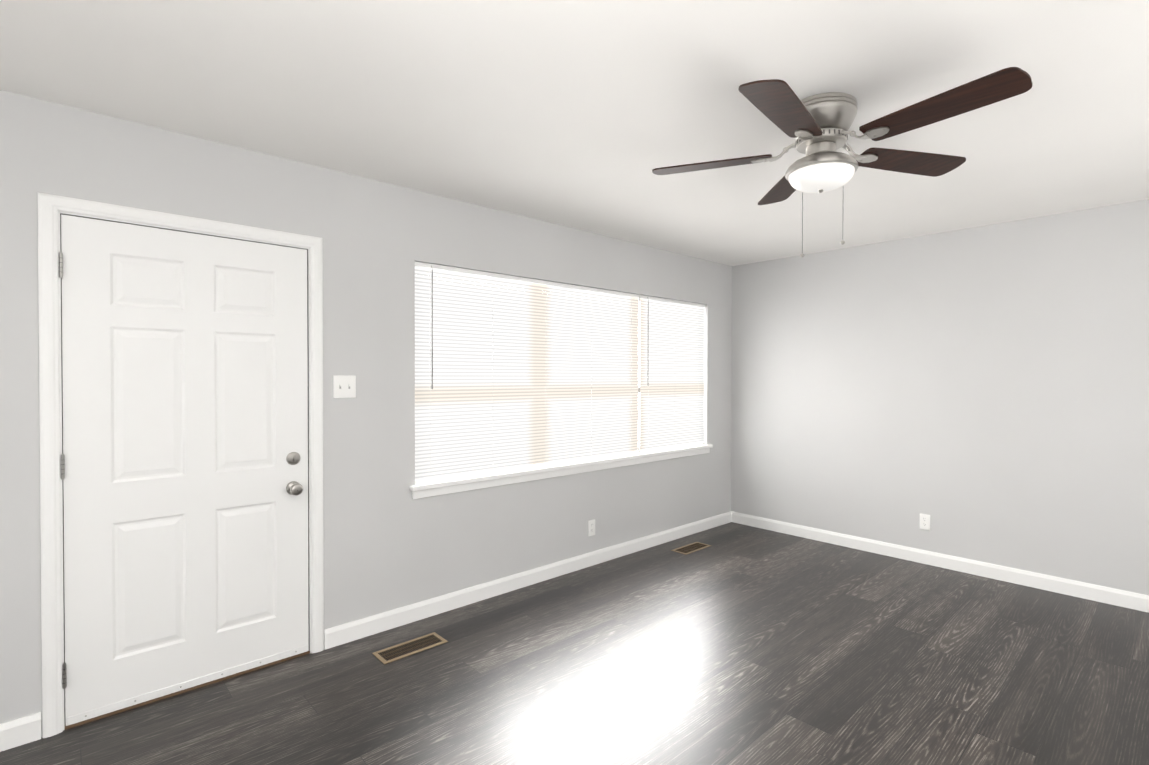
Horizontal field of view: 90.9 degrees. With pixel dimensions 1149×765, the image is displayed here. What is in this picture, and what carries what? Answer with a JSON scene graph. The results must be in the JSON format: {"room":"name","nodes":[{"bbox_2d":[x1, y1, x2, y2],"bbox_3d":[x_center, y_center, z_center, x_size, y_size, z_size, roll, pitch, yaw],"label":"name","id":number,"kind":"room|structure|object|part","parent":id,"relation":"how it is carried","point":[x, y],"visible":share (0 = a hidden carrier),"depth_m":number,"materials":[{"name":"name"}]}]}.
{"room":"empty living room","nodes":[
{"label":"empty living room","id":0,"kind":"room"},
{"bbox_2d":[0,90,731,736],"bbox_3d":[-0.919,0.131,3.270,6.700,2.430,0.140,0,1,-43],"label":"wall","id":1,"kind":"structure","parent":0,"point":[390,544],"depth_m":3.01,"materials":[{"name":"grey paint"}]},
{"bbox_2d":[0,712,40,751],"bbox_3d":[-2.623,1.313,1.618,1.599,0.098,0.013,0,1,-43],"label":"baseboard","id":2,"kind":"structure","parent":1,"relation":"attached to","point":[20,731],"depth_m":2.12,"materials":[{"name":"white wood"}]},
{"bbox_2d":[37,192,323,737],"bbox_3d":[-1.694,0.316,2.549,1.036,2.075,0.158,0,1,-43],"label":"door frame","id":3,"kind":"structure","parent":1,"relation":"attached to","point":[52,208],"depth_m":2.20,"materials":[{"name":"white wood"}]},
{"bbox_2d":[59,214,308,725],"bbox_3d":[-1.669,0.344,2.515,0.910,1.996,0.064,0,1,-43],"label":"door","id":4,"kind":"structure","parent":1,"relation":"in","point":[185,388],"depth_m":2.45,"materials":[{"name":"white wood"}]},
{"bbox_3d":[-1.993,0.344,2.204,0.012,1.693,0.044,0,1,-43],"label":"door hinges","id":5,"kind":"part","parent":4,"relation":"part of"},
{"bbox_2d":[286,452,302,495],"bbox_3d":[-1.353,0.445,2.744,0.066,0.210,0.067,0,1,-43],"label":"door knob","id":6,"kind":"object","parent":4,"relation":"attached to","point":[295,488],"depth_m":2.75,"materials":[{"name":"silver metal"}]},
{"bbox_2d":[333,375,355,397],"bbox_3d":[-1.185,0.022,2.920,0.116,0.116,0.014,0,1,-43],"label":"switch plate","id":7,"kind":"object","parent":1,"relation":"attached to","point":[344,386],"visible":1,"depth_m":2.92,"materials":[{"name":"white plastic"}]},
{"bbox_2d":[324,511,731,649],"bbox_3d":[0.105,1.289,4.119,3.719,0.098,0.013,0,1,-43],"label":"baseboard","id":8,"kind":"structure","parent":1,"relation":"attached to","point":[338,635],"depth_m":3.57,"materials":[{"name":"white wood"}]},
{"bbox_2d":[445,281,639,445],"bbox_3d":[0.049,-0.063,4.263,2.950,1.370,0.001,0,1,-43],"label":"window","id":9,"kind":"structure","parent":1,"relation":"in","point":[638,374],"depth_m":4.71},
{"bbox_2d":[415,261,639,482],"bbox_3d":[-0.196,-0.064,3.864,1.938,1.256,0.042,0,1,-43],"label":"window blind","id":10,"kind":"object","parent":9,"relation":"attached to","point":[516,375],"visible":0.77,"depth_m":3.71,"materials":[{"name":"white plastic"}]},
{"bbox_2d":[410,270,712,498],"bbox_3d":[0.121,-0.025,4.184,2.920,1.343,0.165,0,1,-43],"label":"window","id":11,"kind":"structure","parent":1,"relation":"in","point":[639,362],"depth_m":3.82,"materials":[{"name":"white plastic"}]},
{"bbox_2d":[639,295,705,451],"bbox_3d":[0.854,-0.073,4.827,0.888,1.256,0.042,0,1,-43],"label":"window blind","id":12,"kind":"object","parent":11,"relation":"attached to","point":[671,373],"visible":0.98,"depth_m":4.80,"materials":[{"name":"white plastic"}]},
{"bbox_2d":[588,519,594,536],"bbox_3d":[0.127,1.064,4.140,0.070,0.115,0.007,0,1,-43],"label":"outlet","id":13,"kind":"object","parent":1,"relation":"attached to","point":[591,527],"visible":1,"depth_m":4.13,"materials":[{"name":"white plastic"}]},
{"bbox_2d":[0,522,1148,764],"bbox_3d":[0.512,1.406,1.722,6.700,0.080,4.380,0,1,-43],"label":"floor","id":14,"kind":"structure","parent":0,"point":[736,644],"depth_m":2.56,"materials":[{"name":"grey wood"}]},
{"bbox_2d":[372,632,447,663],"bbox_3d":[-0.833,1.349,2.882,0.344,0.004,0.144,0,1,-43],"label":"floor vent","id":15,"kind":"object","parent":14,"relation":"in","point":[404,649],"visible":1,"depth_m":2.88,"materials":[{"name":"gold metal"}]},
{"bbox_2d":[671,542,710,554],"bbox_3d":[0.943,1.333,4.557,0.344,0.004,0.144,0,1,-43],"label":"floor vent","id":16,"kind":"object","parent":14,"relation":"in","point":[690,548],"visible":1,"depth_m":4.55,"materials":[{"name":"gold metal"}]},
{"bbox_2d":[0,0,1148,265],"bbox_3d":[0.516,-1.103,1.693,6.700,0.080,4.380,0,1,-43],"label":"ceiling","id":17,"kind":"structure","parent":0,"point":[584,114],"depth_m":2.10,"materials":[{"name":"paint"}]},
{"bbox_2d":[652,67,1032,257],"bbox_3d":[0.957,-0.791,2.169,1.264,0.553,1.265,0,1,-43],"label":"ceiling fan","id":18,"kind":"object","parent":17,"relation":"hanging from","point":[817,126],"visible":1,"depth_m":2.09,"materials":[{"name":"brown wood"}]},
{"bbox_3d":[0.959,-0.775,2.204,0.238,0.074,0.238,0,1,-43],"label":"lamp shade","id":19,"kind":"part","parent":18,"relation":"part of","materials":[{"name":"white glass"}]},
{"bbox_3d":[0.960,-0.940,2.202,0.262,0.256,0.262,0,1,-43],"label":"motor","id":20,"kind":"part","parent":18,"relation":"part of","materials":[{"name":"silver metal"}]},
{"bbox_2d":[731,199,1148,594],"bbox_3d":[2.979,0.131,3.872,0.140,2.430,4.240,0,1,-43],"label":"wall","id":21,"kind":"structure","parent":0,"point":[980,393],"depth_m":4.00,"materials":[{"name":"grey paint"}]},
{"bbox_2d":[920,514,929,530],"bbox_3d":[2.595,1.033,4.190,0.007,0.115,0.070,0,1,-43],"label":"outlet","id":22,"kind":"object","parent":21,"relation":"attached to","point":[924,521],"visible":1,"depth_m":4.19,"materials":[{"name":"white plastic"}]},
{"bbox_2d":[732,512,1148,612],"bbox_3d":[2.866,1.297,3.892,0.013,0.098,4.080,0,1,-43],"label":"baseboard","id":23,"kind":"structure","parent":21,"relation":"attached to","point":[1136,601],"depth_m":4.00,"materials":[{"name":"white wood"}]}
]}

